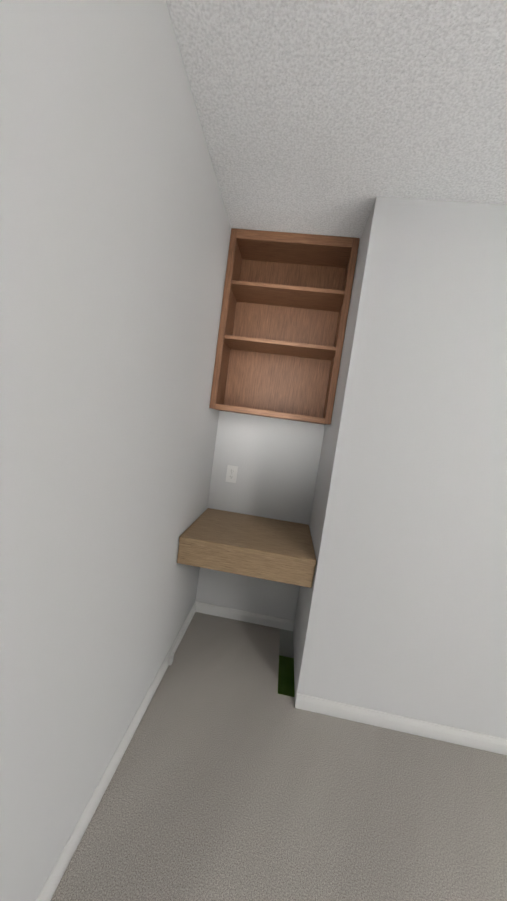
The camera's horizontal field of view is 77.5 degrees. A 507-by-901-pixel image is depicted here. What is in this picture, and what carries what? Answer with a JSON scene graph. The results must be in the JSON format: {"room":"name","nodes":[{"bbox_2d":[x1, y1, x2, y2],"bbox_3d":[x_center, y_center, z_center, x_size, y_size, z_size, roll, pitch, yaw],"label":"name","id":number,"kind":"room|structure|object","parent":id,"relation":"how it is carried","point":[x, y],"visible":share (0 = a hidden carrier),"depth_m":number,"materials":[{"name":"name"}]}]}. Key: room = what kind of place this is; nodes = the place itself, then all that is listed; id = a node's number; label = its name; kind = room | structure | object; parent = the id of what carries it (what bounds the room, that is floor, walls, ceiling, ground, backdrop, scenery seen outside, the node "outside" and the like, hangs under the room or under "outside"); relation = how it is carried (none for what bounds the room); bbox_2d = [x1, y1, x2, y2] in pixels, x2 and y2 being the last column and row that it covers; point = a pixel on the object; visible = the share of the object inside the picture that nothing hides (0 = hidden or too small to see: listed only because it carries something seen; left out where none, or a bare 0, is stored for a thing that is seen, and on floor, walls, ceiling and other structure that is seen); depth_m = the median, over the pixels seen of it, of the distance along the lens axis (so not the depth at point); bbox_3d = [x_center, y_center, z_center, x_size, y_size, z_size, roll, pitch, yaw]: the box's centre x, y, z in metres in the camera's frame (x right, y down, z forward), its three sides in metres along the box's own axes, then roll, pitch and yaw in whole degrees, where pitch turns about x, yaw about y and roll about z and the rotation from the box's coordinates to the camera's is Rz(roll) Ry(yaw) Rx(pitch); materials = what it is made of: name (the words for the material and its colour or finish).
{"room":"office","nodes":[
{"label":"office","id":0,"kind":"room"},
{"bbox_2d":[0,0,230,900],"bbox_3d":[-0.498,0.053,0.531,0.120,2.440,3.530,8,5,6],"label":"wall","id":1,"kind":"structure","parent":0,"point":[115,230],"depth_m":0.77,"materials":[{"name":"white paint"}]},
{"bbox_2d":[36,601,199,900],"bbox_3d":[-0.599,1.237,0.568,0.013,0.070,3.410,8,5,6],"label":"baseboard","id":2,"kind":"structure","parent":1,"relation":"attached to","point":[51,884],"depth_m":1.11,"materials":[{"name":"white wood"}]},
{"bbox_2d":[168,602,221,665],"bbox_3d":[-0.343,1.138,1.976,0.187,0.064,0.521,8,5,6],"label":"cable","id":3,"kind":"object","parent":2,"relation":"attached to","point":[171,659],"visible":1,"depth_m":1.76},
{"bbox_2d":[50,612,506,900],"bbox_3d":[1.286,1.659,-0.309,4.260,0.100,5.040,8,5,6],"label":"floor","id":4,"kind":"structure","parent":0,"point":[236,776],"depth_m":1.18,"materials":[{"name":"carpet"}]},
{"bbox_2d":[196,222,366,678],"bbox_3d":[0.132,0.014,1.957,0.830,2.440,0.560,8,5,6],"label":"wall","id":5,"kind":"structure","parent":0,"point":[282,464],"depth_m":2.13,"materials":[{"name":"white paint"}]},
{"bbox_2d":[225,465,237,482],"bbox_3d":[-0.149,0.160,2.156,0.072,0.116,0.008,8,5,6],"label":"electrical outlet","id":6,"kind":"object","parent":5,"relation":"attached to","point":[231,474],"visible":1,"depth_m":2.15,"materials":[{"name":"white plastic"}]},
{"bbox_2d":[196,602,294,630],"bbox_3d":[-0.056,1.166,2.217,0.680,0.070,0.013,8,5,6],"label":"baseboard","id":7,"kind":"structure","parent":5,"relation":"attached to","point":[225,612],"depth_m":2.21,"materials":[{"name":"white wood"}]},
{"bbox_2d":[177,508,315,587],"bbox_3d":[-0.014,0.543,1.879,0.712,0.150,0.586,8,5,6],"label":"desk","id":8,"kind":"object","parent":5,"relation":"attached to","point":[281,551],"visible":1,"depth_m":1.63,"materials":[{"name":"brown wood"}]},
{"bbox_2d":[209,228,359,424],"bbox_3d":[0.171,-0.702,1.910,0.705,1.004,0.296,8,5,6],"label":"shelf unit","id":9,"kind":"object","parent":5,"relation":"attached to","point":[284,312],"visible":0.98,"depth_m":2.00,"materials":[{"name":"brown wood"}]},
{"bbox_2d":[166,0,506,237],"bbox_3d":[-2.880,-1.404,-1.361,13.140,0.120,7.590,8,5,6],"label":"ceiling","id":10,"kind":"structure","parent":0,"point":[328,117],"depth_m":1.01,"materials":[{"name":"white paint"}]},
{"bbox_2d":[294,196,506,738],"bbox_3d":[2.013,0.320,1.409,3.310,2.440,0.160,8,5,6],"label":"wall","id":11,"kind":"structure","parent":0,"point":[406,611],"depth_m":1.46,"materials":[{"name":"white paint"}]},
{"bbox_2d":[295,693,506,754],"bbox_3d":[1.829,1.494,1.429,3.280,0.070,0.013,8,5,6],"label":"baseboard","id":12,"kind":"structure","parent":11,"relation":"attached to","point":[472,739],"depth_m":1.53,"materials":[{"name":"white wood"}]},
{"label":"outside","id":13,"kind":"structure","parent":0,"visible":0},
{"bbox_2d":[278,655,294,696],"bbox_3d":[-6.221,-2.640,40.560,100.000,0.230,76.080,8,5,6],"label":"ground","id":14,"kind":"structure","parent":13,"point":[286,677],"depth_m":2.16,"materials":[{"name":"green plant"}]},
{"bbox_2d":[279,629,293,657],"bbox_3d":[1.126,-0.480,0.142,9.000,4.600,7.170,8,5,6],"label":"porch roof","id":15,"kind":"structure","parent":14,"relation":"on","point":[286,648],"depth_m":2.34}
]}

